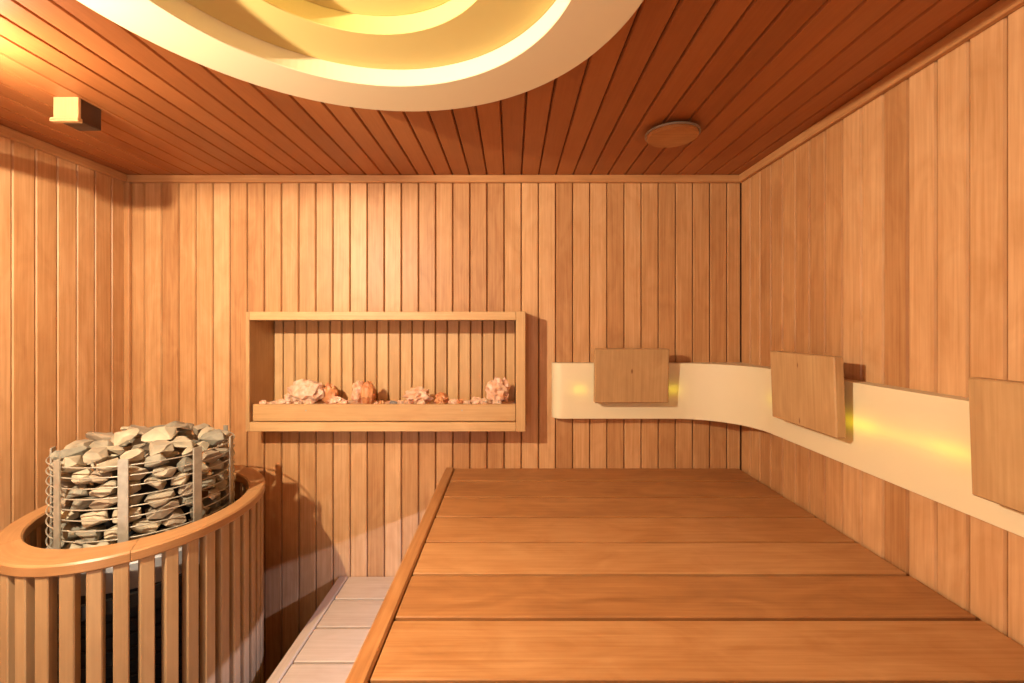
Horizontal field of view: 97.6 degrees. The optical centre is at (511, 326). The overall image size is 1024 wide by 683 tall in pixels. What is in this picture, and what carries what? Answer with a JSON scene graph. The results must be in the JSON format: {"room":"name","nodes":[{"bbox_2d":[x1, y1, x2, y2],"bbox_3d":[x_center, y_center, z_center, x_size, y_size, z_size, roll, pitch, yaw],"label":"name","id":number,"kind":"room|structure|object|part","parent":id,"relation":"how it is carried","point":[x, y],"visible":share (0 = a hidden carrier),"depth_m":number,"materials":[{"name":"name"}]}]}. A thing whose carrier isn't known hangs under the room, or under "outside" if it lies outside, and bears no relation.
{"room":"spa","nodes":[
{"label":"spa","id":0,"kind":"room"},
{"bbox_2d":[0,136,123,530],"bbox_3d":[-1.560,0.418,0.346,0.040,2.044,2.932,0,0,0],"label":"wall","id":1,"kind":"structure","parent":0,"point":[62,221],"depth_m":1.50,"materials":[{"name":"brown wood"}]},
{"bbox_2d":[0,124,126,181],"bbox_3d":[-1.531,-0.589,0.337,0.018,0.030,2.874,0,0,0],"label":"trim","id":2,"kind":"structure","parent":1,"relation":"attached to","point":[6,132],"depth_m":1.51,"materials":[{"name":"brown wood"}]},
{"bbox_2d":[131,183,741,682],"bbox_3d":[-0.312,0.418,1.842,2.496,2.044,0.100,0,0,0],"label":"wall","id":3,"kind":"structure","parent":0,"point":[589,266],"depth_m":1.79,"materials":[{"name":"brown wood"}]},
{"bbox_2d":[124,182,131,426],"bbox_3d":[-1.529,0.433,1.783,0.022,2.014,0.018,0,0,0],"label":"trim","id":4,"kind":"structure","parent":3,"relation":"attached to","point":[127,186],"depth_m":1.77,"materials":[{"name":"brown wood"}]},
{"bbox_2d":[246,311,524,431],"bbox_3d":[-0.474,0.167,1.771,1.048,0.451,0.190,0,0,0],"label":"shelf","id":5,"kind":"object","parent":3,"relation":"attached to","point":[455,354],"visible":1,"depth_m":1.85,"materials":[{"name":"brown wood"}]},
{"bbox_3d":[-0.991,0.167,1.768,0.014,0.450,0.180,0,0,0],"label":"panel","id":6,"kind":"part","parent":5,"relation":"part of","materials":[{"name":"brown wood"}]},
{"bbox_2d":[267,400,514,403],"bbox_3d":[-0.485,0.328,1.776,0.994,0.058,0.142,0,0,0],"label":"gravel","id":7,"kind":"object","parent":5,"relation":"in","point":[292,401],"visible":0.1,"depth_m":1.80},
{"bbox_2d":[275,399,290,403],"bbox_3d":[-0.886,0.291,1.730,0.066,0.030,0.028,0,0,0],"label":"chunk","id":8,"kind":"object","parent":7,"relation":"on","point":[280,401],"visible":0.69,"depth_m":1.72,"materials":[{"name":"stone"}]},
{"bbox_2d":[284,393,290,401],"bbox_3d":[-0.874,0.281,1.745,0.024,0.051,0.025,0,0,-32],"label":"chunk","id":9,"kind":"object","parent":7,"relation":"on","point":[287,396],"visible":0.7,"depth_m":1.74,"materials":[{"name":"stone"}]},
{"bbox_2d":[287,379,324,403],"bbox_3d":[-0.807,0.254,1.756,0.149,0.104,0.079,0,0,0],"label":"rock","id":10,"kind":"object","parent":7,"relation":"on","point":[302,390],"visible":0.95,"depth_m":1.73,"materials":[{"name":"stone"}]},
{"bbox_2d":[321,382,337,403],"bbox_3d":[-0.725,0.262,1.774,0.071,0.088,0.046,0,0,0],"label":"rock","id":11,"kind":"object","parent":7,"relation":"on","point":[330,390],"visible":0.75,"depth_m":1.76,"materials":[{"name":"orange stone"}]},
{"bbox_2d":[327,396,344,403],"bbox_3d":[-0.678,0.286,1.733,0.074,0.039,0.044,0,0,0],"label":"rock","id":12,"kind":"object","parent":7,"relation":"on","point":[334,399],"visible":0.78,"depth_m":1.72,"materials":[{"name":"stone"}]},
{"bbox_2d":[351,381,363,403],"bbox_3d":[-0.599,0.258,1.757,0.060,0.096,0.064,0,0,28],"label":"rock","id":13,"kind":"object","parent":7,"relation":"on","point":[356,396],"visible":0.76,"depth_m":1.74,"materials":[{"name":"stone"}]},
{"bbox_2d":[360,381,375,403],"bbox_3d":[-0.561,0.258,1.745,0.054,0.096,0.056,0,0,0],"label":"rock","id":14,"kind":"object","parent":7,"relation":"on","point":[368,394],"visible":0.96,"depth_m":1.73,"materials":[{"name":"orange stone"}]},
{"bbox_2d":[402,387,432,403],"bbox_3d":[-0.368,0.270,1.756,0.125,0.073,0.084,0,0,0],"label":"rock","id":15,"kind":"object","parent":7,"relation":"on","point":[415,394],"visible":0.93,"depth_m":1.73,"materials":[{"name":"stone"}]},
{"bbox_2d":[417,399,425,403],"bbox_3d":[-0.346,0.291,1.715,0.034,0.030,0.025,0,0,0],"label":"chunk","id":16,"kind":"object","parent":7,"relation":"on","point":[421,401],"visible":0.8,"depth_m":1.71,"materials":[{"name":"stone"}]},
{"bbox_2d":[434,392,448,403],"bbox_3d":[-0.276,0.280,1.755,0.059,0.051,0.066,0,0,0],"label":"rock","id":17,"kind":"object","parent":7,"relation":"on","point":[439,396],"visible":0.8,"depth_m":1.74,"materials":[{"name":"orange stone"}]},
{"bbox_2d":[448,398,457,403],"bbox_3d":[-0.224,0.291,1.731,0.046,0.030,0.027,0,0,0],"label":"chunk","id":18,"kind":"object","parent":7,"relation":"on","point":[452,401],"visible":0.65,"depth_m":1.72,"materials":[{"name":"stone"}]},
{"bbox_2d":[470,397,480,403],"bbox_3d":[-0.139,0.288,1.735,0.046,0.037,0.027,0,0,0],"label":"chunk","id":19,"kind":"object","parent":7,"relation":"on","point":[475,400],"visible":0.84,"depth_m":1.73,"materials":[{"name":"stone"}]},
{"bbox_2d":[480,398,487,403],"bbox_3d":[-0.108,0.290,1.724,0.029,0.033,0.025,0,0,-18],"label":"chunk","id":20,"kind":"object","parent":7,"relation":"on","point":[483,400],"visible":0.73,"depth_m":1.72,"materials":[{"name":"stone"}]},
{"bbox_2d":[492,400,501,403],"bbox_3d":[-0.057,0.293,1.714,0.038,0.027,0.024,0,0,0],"label":"chunk","id":21,"kind":"object","parent":7,"relation":"on","point":[494,401],"visible":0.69,"depth_m":1.71,"materials":[{"name":"stone"}]},
{"bbox_2d":[485,376,510,402],"bbox_3d":[-0.057,0.249,1.754,0.097,0.114,0.084,0,0,-34],"label":"rock","id":22,"kind":"object","parent":7,"relation":"on","point":[496,389],"visible":0.94,"depth_m":1.73,"materials":[{"name":"stone"}]},
{"bbox_3d":[-0.484,0.166,1.853,0.995,0.382,0.009,0,0,0],"label":"panel","id":23,"kind":"part","parent":5,"relation":"part of","materials":[{"name":"brown wood"}]},
{"bbox_3d":[0.033,0.167,1.767,0.036,0.451,0.182,0,0,0],"label":"panel","id":24,"kind":"part","parent":5,"relation":"part of","materials":[{"name":"brown wood"}]},
{"bbox_2d":[127,175,741,182],"bbox_3d":[-0.312,-0.589,1.783,2.456,0.030,0.018,0,0,0],"label":"trim","id":25,"kind":"structure","parent":3,"relation":"attached to","point":[130,178],"depth_m":1.77,"materials":[{"name":"brown wood"}]},
{"bbox_2d":[0,0,998,174],"bbox_3d":[-0.312,-0.624,0.346,2.496,0.040,2.892,0,0,0],"label":"ceiling","id":26,"kind":"structure","parent":0,"point":[754,76],"depth_m":1.21,"materials":[{"name":"brown wood"}]},
{"bbox_2d":[49,97,100,130],"bbox_3d":[-1.171,-0.571,1.208,0.075,0.066,0.075,0,0,0],"label":"sensor box","id":27,"kind":"object","parent":26,"relation":"attached to","point":[74,112],"visible":1,"depth_m":1.18,"materials":[{"name":"brown wood"}]},
{"bbox_3d":[-1.171,-0.577,1.179,0.066,0.055,0.008,0,0,0],"label":"plate","id":28,"kind":"part","parent":27,"relation":"part of","materials":[{"name":"brown wood"}]},
{"bbox_2d":[77,0,642,110],"bbox_3d":[-0.242,-0.562,0.620,0.924,0.084,0.924,0,0,0],"label":"ceiling light","id":29,"kind":"object","parent":26,"relation":"attached to","point":[387,55],"visible":1,"depth_m":0.85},
{"bbox_2d":[645,121,700,147],"bbox_3d":[0.490,-0.590,1.370,0.162,0.026,0.162,0,0,0],"label":"ceiling vent","id":30,"kind":"object","parent":26,"relation":"in","point":[673,133],"visible":1,"depth_m":1.34,"materials":[{"name":"brown wood"}]},
{"bbox_2d":[742,5,1023,646],"bbox_3d":[0.936,0.418,0.346,0.040,2.044,2.932,0,0,0],"label":"wall","id":31,"kind":"structure","parent":0,"point":[889,242],"depth_m":1.05,"materials":[{"name":"brown wood"}]},
{"bbox_2d":[552,362,1023,536],"bbox_3d":[0.536,0.249,0.595,0.756,0.216,2.390,0,0,0],"label":"band","id":32,"kind":"object","parent":31,"relation":"attached to","point":[916,441],"visible":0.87,"depth_m":1.12,"materials":[{"name":"beige plastic"}]},
{"bbox_2d":[594,348,668,402],"bbox_3d":[0.453,0.185,1.715,0.280,0.207,0.054,0,0,0],"label":"headrest cover","id":33,"kind":"object","parent":32,"relation":"attached to","point":[621,375],"visible":1,"depth_m":1.69,"materials":[{"name":"brown wood"}]},
{"bbox_2d":[770,351,845,437],"bbox_3d":[0.836,0.178,1.267,0.052,0.207,0.280,0,0,0],"label":"headrest cover","id":34,"kind":"object","parent":32,"relation":"attached to","point":[808,389],"visible":1,"depth_m":1.22,"materials":[{"name":"brown wood"}]},
{"bbox_2d":[968,377,1023,512],"bbox_3d":[0.824,0.191,0.646,0.052,0.207,0.280,0,0,0],"label":"headrest cover","id":35,"kind":"object","parent":32,"relation":"attached to","point":[996,406],"visible":1,"depth_m":0.74,"materials":[{"name":"brown wood"}]},
{"bbox_2d":[739,0,1023,181],"bbox_3d":[0.907,-0.589,0.337,0.018,0.030,2.874,0,0,0],"label":"trim","id":36,"kind":"structure","parent":31,"relation":"attached to","point":[1000,9],"depth_m":1.03,"materials":[{"name":"brown wood"}]},
{"bbox_3d":[-0.312,1.465,0.346,2.556,0.050,2.992,0,0,0],"label":"floor","id":37,"kind":"structure","parent":0,"visible":0},
{"bbox_2d":[0,465,264,682],"bbox_3d":[-1.034,0.955,1.285,0.566,0.910,0.698,0,0,0],"label":"guard","id":38,"kind":"object","parent":37,"relation":"on","point":[221,579],"visible":0.75,"depth_m":1.03,"materials":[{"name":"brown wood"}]},
{"bbox_2d":[45,421,234,682],"bbox_3d":[-1.033,0.858,1.278,0.424,1.164,0.424,0,0,0],"label":"heater","id":39,"kind":"object","parent":37,"relation":"on","point":[121,474],"depth_m":1.12,"materials":[{"name":"beige stone"}]},
{"bbox_3d":[-1.143,0.350,1.138,0.046,0.035,0.027,0,0,-30],"label":"heater stone","id":40,"kind":"part","parent":39,"relation":"part of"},
{"bbox_3d":[-1.132,0.539,1.143,0.062,0.040,0.052,0,0,27],"label":"heater stone","id":41,"kind":"part","parent":39,"relation":"part of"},
{"bbox_3d":[-1.117,0.369,1.119,0.055,0.035,0.036,0,0,36],"label":"heater stone","id":42,"kind":"part","parent":39,"relation":"part of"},
{"bbox_3d":[-1.102,0.470,1.112,0.048,0.037,0.035,0,0,11],"label":"heater stone","id":43,"kind":"part","parent":39,"relation":"part of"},
{"bbox_3d":[-1.100,0.508,1.126,0.057,0.042,0.044,0,0,36],"label":"heater stone","id":44,"kind":"part","parent":39,"relation":"part of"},
{"bbox_3d":[-1.084,0.339,1.110,0.032,0.042,0.051,0,0,0],"label":"heater stone","id":45,"kind":"part","parent":39,"relation":"part of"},
{"bbox_3d":[-1.122,0.321,1.149,0.048,0.028,0.061,0,0,31],"label":"heater stone","id":46,"kind":"part","parent":39,"relation":"part of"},
{"bbox_3d":[-1.085,0.547,1.122,0.045,0.038,0.046,0,0,-4],"label":"heater stone","id":47,"kind":"part","parent":39,"relation":"part of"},
{"bbox_3d":[-1.078,0.407,1.109,0.064,0.041,0.039,0,0,-2],"label":"heater stone","id":48,"kind":"part","parent":39,"relation":"part of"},
{"bbox_3d":[-1.053,0.369,1.105,0.048,0.037,0.039,0,0,10],"label":"heater stone","id":49,"kind":"part","parent":39,"relation":"part of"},
{"bbox_3d":[-1.064,0.437,1.114,0.058,0.035,0.044,0,0,2],"label":"heater stone","id":50,"kind":"part","parent":39,"relation":"part of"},
{"bbox_3d":[-1.038,0.507,1.109,0.058,0.033,0.042,0,0,4],"label":"heater stone","id":51,"kind":"part","parent":39,"relation":"part of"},
{"bbox_3d":[-1.029,0.469,1.105,0.075,0.044,0.044,0,0,4],"label":"heater stone","id":52,"kind":"part","parent":39,"relation":"part of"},
{"bbox_3d":[-1.030,0.322,1.112,0.044,0.037,0.059,0,0,-30],"label":"heater stone","id":53,"kind":"part","parent":39,"relation":"part of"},
{"bbox_3d":[-1.023,0.543,1.108,0.075,0.038,0.047,0,0,-6],"label":"heater stone","id":54,"kind":"part","parent":39,"relation":"part of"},
{"bbox_3d":[-1.016,0.369,1.108,0.032,0.033,0.044,0,0,45],"label":"heater stone","id":55,"kind":"part","parent":39,"relation":"part of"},
{"bbox_3d":[-1.100,0.321,1.208,0.039,0.036,0.054,0,0,-8],"label":"heater stone","id":56,"kind":"part","parent":39,"relation":"part of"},
{"bbox_3d":[-1.040,0.348,1.144,0.038,0.038,0.050,0,0,38],"label":"heater stone","id":57,"kind":"part","parent":39,"relation":"part of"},
{"bbox_3d":[-1.002,0.431,1.106,0.064,0.039,0.039,0,0,-16],"label":"heater stone","id":58,"kind":"part","parent":39,"relation":"part of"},
{"bbox_3d":[-1.009,0.399,1.108,0.057,0.038,0.042,0,0,-14],"label":"heater stone","id":59,"kind":"part","parent":39,"relation":"part of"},
{"bbox_3d":[-0.992,0.342,1.103,0.029,0.029,0.046,0,0,43],"label":"heater stone","id":60,"kind":"part","parent":39,"relation":"part of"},
{"bbox_3d":[-1.041,0.322,1.169,0.038,0.030,0.041,0,0,25],"label":"heater stone","id":61,"kind":"part","parent":39,"relation":"part of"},
{"bbox_3d":[-0.980,0.508,1.115,0.044,0.040,0.055,0,0,45],"label":"heater stone","id":62,"kind":"part","parent":39,"relation":"part of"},
{"bbox_3d":[-1.072,0.348,1.237,0.044,0.033,0.041,0,0,-6],"label":"heater stone","id":63,"kind":"part","parent":39,"relation":"part of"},
{"bbox_3d":[-1.044,0.297,1.214,0.052,0.042,0.044,0,0,-44],"label":"heater stone","id":64,"kind":"part","parent":39,"relation":"part of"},
{"bbox_3d":[-0.959,0.469,1.123,0.061,0.036,0.040,0,0,-7],"label":"heater stone","id":65,"kind":"part","parent":39,"relation":"part of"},
{"bbox_2d":[47,499,209,553],"bbox_3d":[-1.033,0.570,1.278,0.410,0.006,0.410,0,0,0],"label":"tray","id":66,"kind":"object","parent":39,"relation":"on","point":[207,508],"depth_m":1.18,"materials":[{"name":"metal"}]},
{"bbox_3d":[-0.958,0.324,1.131,0.047,0.036,0.035,0,0,-42],"label":"heater stone","id":67,"kind":"part","parent":39,"relation":"part of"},
{"bbox_3d":[-0.956,0.401,1.122,0.044,0.034,0.036,0,0,15],"label":"heater stone","id":68,"kind":"part","parent":39,"relation":"part of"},
{"bbox_3d":[-0.954,0.436,1.128,0.039,0.034,0.042,0,0,-9],"label":"heater stone","id":69,"kind":"part","parent":39,"relation":"part of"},
{"bbox_3d":[-0.968,0.346,1.163,0.037,0.038,0.060,0,0,4],"label":"heater stone","id":70,"kind":"part","parent":39,"relation":"part of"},
{"bbox_3d":[-1.034,0.324,1.247,0.034,0.037,0.054,0,0,-7],"label":"heater stone","id":71,"kind":"part","parent":39,"relation":"part of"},
{"bbox_3d":[-0.949,0.366,1.123,0.060,0.039,0.037,0,0,-30],"label":"heater stone","id":72,"kind":"part","parent":39,"relation":"part of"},
{"bbox_3d":[-0.956,0.542,1.133,0.085,0.038,0.044,0,0,-31],"label":"heater stone","id":73,"kind":"part","parent":39,"relation":"part of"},
{"bbox_3d":[-0.985,0.324,1.219,0.058,0.025,0.047,0,0,-42],"label":"heater stone","id":74,"kind":"part","parent":39,"relation":"part of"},
{"bbox_3d":[-1.003,0.349,1.261,0.048,0.039,0.056,0,0,34],"label":"heater stone","id":75,"kind":"part","parent":39,"relation":"part of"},
{"bbox_3d":[-0.926,0.505,1.138,0.053,0.036,0.049,0,0,-15],"label":"heater stone","id":76,"kind":"part","parent":39,"relation":"part of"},
{"bbox_3d":[-0.918,0.403,1.149,0.043,0.041,0.043,0,0,-11],"label":"heater stone","id":77,"kind":"part","parent":39,"relation":"part of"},
{"bbox_3d":[-0.916,0.343,1.153,0.054,0.040,0.031,0,0,9],"label":"heater stone","id":78,"kind":"part","parent":39,"relation":"part of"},
{"bbox_3d":[-0.980,0.297,1.246,0.072,0.036,0.064,0,0,-12],"label":"heater stone","id":79,"kind":"part","parent":39,"relation":"part of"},
{"bbox_3d":[-0.907,0.441,1.154,0.033,0.037,0.064,0,0,44],"label":"heater stone","id":80,"kind":"part","parent":39,"relation":"part of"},
{"bbox_3d":[-0.909,0.472,1.166,0.054,0.040,0.069,0,0,45],"label":"heater stone","id":81,"kind":"part","parent":39,"relation":"part of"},
{"bbox_3d":[-0.901,0.375,1.163,0.040,0.032,0.049,0,0,39],"label":"heater stone","id":82,"kind":"part","parent":39,"relation":"part of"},
{"bbox_3d":[-0.897,0.543,1.175,0.055,0.035,0.082,0,0,36],"label":"heater stone","id":83,"kind":"part","parent":39,"relation":"part of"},
{"bbox_3d":[-0.949,0.349,1.231,0.064,0.039,0.048,0,0,-27],"label":"heater stone","id":84,"kind":"part","parent":39,"relation":"part of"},
{"bbox_3d":[-0.894,0.505,1.181,0.055,0.048,0.055,0,0,35],"label":"heater stone","id":85,"kind":"part","parent":39,"relation":"part of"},
{"bbox_3d":[-1.018,0.306,1.369,0.047,0.045,0.065,0,0,38],"label":"heater stone","id":86,"kind":"part","parent":39,"relation":"part of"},
{"bbox_3d":[-0.971,0.350,1.307,0.033,0.032,0.047,0,0,1],"label":"heater stone","id":87,"kind":"part","parent":39,"relation":"part of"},
{"bbox_3d":[-1.033,0.348,1.399,0.062,0.045,0.052,0,0,42],"label":"heater stone","id":88,"kind":"part","parent":39,"relation":"part of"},
{"bbox_3d":[-0.979,0.349,1.366,0.050,0.039,0.040,0,0,4],"label":"heater stone","id":89,"kind":"part","parent":39,"relation":"part of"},
{"bbox_3d":[-0.868,0.395,1.248,0.043,0.036,0.050,0,0,-25],"label":"heater stone","id":90,"kind":"part","parent":39,"relation":"part of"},
{"bbox_3d":[-0.891,0.343,1.274,0.052,0.035,0.035,0,0,18],"label":"heater stone","id":91,"kind":"part","parent":39,"relation":"part of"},
{"bbox_3d":[-0.860,0.437,1.257,0.038,0.047,0.059,0,0,6],"label":"heater stone","id":92,"kind":"part","parent":39,"relation":"part of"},
{"bbox_3d":[-0.867,0.507,1.302,0.040,0.038,0.054,0,0,-3],"label":"heater stone","id":93,"kind":"part","parent":39,"relation":"part of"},
{"bbox_3d":[-0.852,0.368,1.269,0.035,0.038,0.069,0,0,11],"label":"heater stone","id":94,"kind":"part","parent":39,"relation":"part of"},
{"bbox_3d":[-0.847,0.474,1.277,0.029,0.031,0.051,0,0,-29],"label":"heater stone","id":95,"kind":"part","parent":39,"relation":"part of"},
{"bbox_3d":[-0.867,0.544,1.314,0.052,0.040,0.050,0,0,26],"label":"heater stone","id":96,"kind":"part","parent":39,"relation":"part of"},
{"bbox_3d":[-0.871,0.400,1.308,0.044,0.040,0.045,0,0,33],"label":"heater stone","id":97,"kind":"part","parent":39,"relation":"part of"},
{"bbox_3d":[-0.873,0.471,1.328,0.046,0.038,0.053,0,0,-13],"label":"heater stone","id":98,"kind":"part","parent":39,"relation":"part of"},
{"bbox_3d":[-0.864,0.436,1.325,0.034,0.031,0.056,0,0,-30],"label":"heater stone","id":99,"kind":"part","parent":39,"relation":"part of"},
{"bbox_3d":[-0.864,0.372,1.336,0.038,0.040,0.054,0,0,-18],"label":"heater stone","id":100,"kind":"part","parent":39,"relation":"part of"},
{"bbox_3d":[-0.879,0.406,1.365,0.050,0.037,0.037,0,0,43],"label":"heater stone","id":101,"kind":"part","parent":39,"relation":"part of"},
{"bbox_3d":[-0.879,0.542,1.369,0.037,0.047,0.059,0,0,-30],"label":"heater stone","id":102,"kind":"part","parent":39,"relation":"part of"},
{"bbox_3d":[-0.875,0.508,1.355,0.039,0.044,0.044,0,0,-23],"label":"heater stone","id":103,"kind":"part","parent":39,"relation":"part of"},
{"label":"heater stone","id":104,"kind":"object","parent":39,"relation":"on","visible":0},
{"bbox_2d":[172,424,189,431],"bbox_3d":[-0.981,0.298,1.316,0.053,0.026,0.042,0,0,20],"label":"rock","id":105,"kind":"object","parent":104,"relation":"on","point":[180,427],"visible":0.75,"depth_m":1.31,"materials":[{"name":"grey stone"}]},
{"label":"heater stone","id":106,"kind":"object","parent":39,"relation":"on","visible":0},
{"bbox_2d":[148,436,207,517],"bbox_3d":[-0.905,0.413,1.224,0.135,0.219,0.128,0,0,-42],"label":"rock","id":107,"kind":"object","parent":106,"relation":"on","point":[164,447],"depth_m":1.19,"materials":[{"name":"grey stone"}]},
{"bbox_3d":[-0.880,0.403,1.193,0.031,0.032,0.048,0,0,39],"label":"heater stone","id":108,"kind":"part","parent":107,"relation":"part of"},
{"bbox_3d":[-0.915,0.325,1.254,0.066,0.033,0.033,0,0,2],"label":"heater stone","id":109,"kind":"part","parent":107,"relation":"part of","materials":[{"name":"grey stone"}]},
{"bbox_3d":[-0.875,0.368,1.203,0.045,0.036,0.037,0,0,-4],"label":"heater stone","id":110,"kind":"part","parent":107,"relation":"part of","materials":[{"name":"grey stone"}]},
{"bbox_3d":[-0.872,0.434,1.204,0.032,0.036,0.036,0,0,31],"label":"heater stone","id":111,"kind":"part","parent":107,"relation":"part of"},
{"bbox_3d":[-0.871,0.469,1.217,0.039,0.036,0.048,0,0,16],"label":"heater stone","id":112,"kind":"part","parent":107,"relation":"part of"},
{"bbox_3d":[-0.882,0.342,1.223,0.032,0.023,0.043,0,0,-16],"label":"heater stone","id":113,"kind":"part","parent":107,"relation":"part of","materials":[{"name":"grey stone"}]},
{"bbox_3d":[-0.863,0.504,1.234,0.032,0.036,0.051,0,0,23],"label":"heater stone","id":114,"kind":"part","parent":107,"relation":"part of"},
{"bbox_3d":[-1.148,0.348,1.226,0.052,0.027,0.057,6,3,-29],"label":"heater stone","id":115,"kind":"object","parent":39,"relation":"in","visible":0},
{"bbox_2d":[63,439,92,449],"bbox_3d":[-1.161,0.322,1.205,0.072,0.034,0.050,0,0,16],"label":"rock","id":116,"kind":"object","parent":115,"relation":"on","point":[84,442],"visible":0.53,"depth_m":1.19,"materials":[{"name":"grey stone"}]},
{"label":"heater stone","id":117,"kind":"object","parent":39,"relation":"in","visible":0},
{"bbox_2d":[185,423,193,432],"bbox_3d":[-1.057,0.325,1.445,0.052,0.032,0.044,0,0,3],"label":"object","id":118,"kind":"object","parent":117,"relation":"on","point":[191,425],"visible":0.34,"depth_m":1.45,"materials":[{"name":"stone"}]},
{"bbox_3d":[-0.904,0.470,1.389,0.048,0.040,0.065,-1,18,-37],"label":"heater stone","id":119,"kind":"object","parent":39,"relation":"on","visible":0},
{"bbox_2d":[212,465,228,475],"bbox_3d":[-0.897,0.436,1.380,0.047,0.051,0.059,0,0,-45],"label":"rock","id":120,"kind":"object","parent":119,"relation":"on","point":[227,465],"visible":0.16,"depth_m":1.37,"materials":[{"name":"stone"}]},
{"label":"heater stone","id":121,"kind":"object","parent":120,"relation":"on","visible":0},
{"label":"heater stone","id":122,"kind":"object","parent":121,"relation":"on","visible":0},
{"bbox_2d":[222,431,229,438],"bbox_3d":[-0.901,0.337,1.390,0.046,0.028,0.032,0,0,-3],"label":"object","id":123,"kind":"object","parent":122,"relation":"on","point":[226,433],"visible":0.23,"depth_m":1.39,"materials":[{"name":"grey stone"}]},
{"bbox_3d":[-1.179,0.401,1.188,0.048,0.040,0.066,-6,-12,-31],"label":"heater stone","id":124,"kind":"object","parent":39,"relation":"in","visible":0},
{"bbox_2d":[49,450,60,459],"bbox_3d":[-1.180,0.339,1.171,0.046,0.039,0.043,0,0,21],"label":"rock","id":125,"kind":"object","parent":124,"relation":"on","point":[54,456],"visible":0.24,"depth_m":1.15,"materials":[{"name":"grey stone"}]},
{"label":"heater stone","id":126,"kind":"object","parent":39,"relation":"in","visible":0},
{"bbox_2d":[86,432,112,441],"bbox_3d":[-1.180,0.317,1.283,0.067,0.035,0.039,0,0,-28],"label":"rock","id":127,"kind":"object","parent":126,"relation":"on","point":[95,436],"visible":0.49,"depth_m":1.27,"materials":[{"name":"grey stone"}]},
{"label":"heater stone","id":128,"kind":"object","parent":39,"relation":"in","visible":0},
{"bbox_2d":[127,425,151,435],"bbox_3d":[-1.056,0.293,1.275,0.062,0.029,0.049,0,0,-22],"label":"rock","id":129,"kind":"object","parent":128,"relation":"on","point":[142,430],"visible":0.44,"depth_m":1.27,"materials":[{"name":"grey stone"}]},
{"label":"heater stone","id":130,"kind":"object","parent":39,"relation":"in","visible":0},
{"bbox_2d":[61,481,78,508],"bbox_3d":[-1.131,0.421,1.141,0.068,0.071,0.051,0,0,26],"label":"rock","id":131,"kind":"object","parent":130,"relation":"on","point":[64,503],"depth_m":1.12,"materials":[{"name":"stone"}]},
{"bbox_3d":[-1.133,0.404,1.143,0.059,0.037,0.040,0,0,35],"label":"heater stone","id":132,"kind":"part","parent":131,"relation":"part of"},
{"bbox_2d":[266,576,393,682],"bbox_3d":[-0.374,1.216,0.469,0.632,0.446,2.639,0,0,0],"label":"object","id":133,"kind":"structure","parent":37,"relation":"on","point":[326,650],"depth_m":1.45,"materials":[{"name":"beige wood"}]},
{"bbox_3d":[-0.672,1.026,0.469,0.036,0.067,2.639,0,0,0],"label":"rail","id":134,"kind":"part","parent":133,"relation":"part of","materials":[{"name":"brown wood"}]},
{"bbox_2d":[345,468,1023,682],"bbox_3d":[0.320,1.000,0.469,1.169,0.879,2.639,0,0,0],"label":"bench","id":135,"kind":"object","parent":37,"relation":"on","point":[506,575],"visible":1,"depth_m":0.94,"materials":[{"name":"brown wood"}]},
{"bbox_3d":[-0.247,0.624,0.469,0.035,0.127,2.639,0,0,0],"label":"rail","id":136,"kind":"part","parent":135,"relation":"part of","materials":[{"name":"brown wood"}]},
{"label":"heater stone","id":137,"kind":"object","parent":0,"visible":0},
{"bbox_2d":[193,423,209,435],"bbox_3d":[-0.972,0.324,1.408,0.073,0.041,0.046,0,0,40],"label":"rock","id":138,"kind":"object","parent":137,"relation":"on","point":[196,429],"visible":0.64,"depth_m":1.39,"materials":[{"name":"grey stone"}]},
{"label":"heater stone","id":139,"kind":"object","parent":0,"visible":0},
{"bbox_2d":[110,426,145,445],"bbox_3d":[-1.102,0.314,1.296,0.092,0.050,0.099,0,0,-32],"label":"rock","id":140,"kind":"object","parent":139,"relation":"on","point":[128,443],"depth_m":1.26,"materials":[{"name":"grey stone"}]},
{"bbox_3d":[-1.104,0.303,1.312,0.066,0.028,0.048,0,0,-10],"label":"heater stone","id":141,"kind":"part","parent":140,"relation":"part of","materials":[{"name":"grey stone"}]},
{"label":"heater stone","id":142,"kind":"object","parent":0,"visible":0},
{"bbox_2d":[198,426,214,440],"bbox_3d":[-0.926,0.324,1.360,0.047,0.038,0.054,0,0,-23],"label":"rock","id":143,"kind":"object","parent":142,"relation":"on","point":[207,429],"visible":0.66,"depth_m":1.35,"materials":[{"name":"grey stone"}]},
{"bbox_2d":[200,429,227,444],"bbox_3d":[-0.874,0.323,1.314,0.073,0.044,0.046,0,0,-12],"label":"rock","id":144,"kind":"object","parent":142,"relation":"on","point":[215,437],"visible":1,"depth_m":1.30,"materials":[{"name":"grey stone"}]}
]}

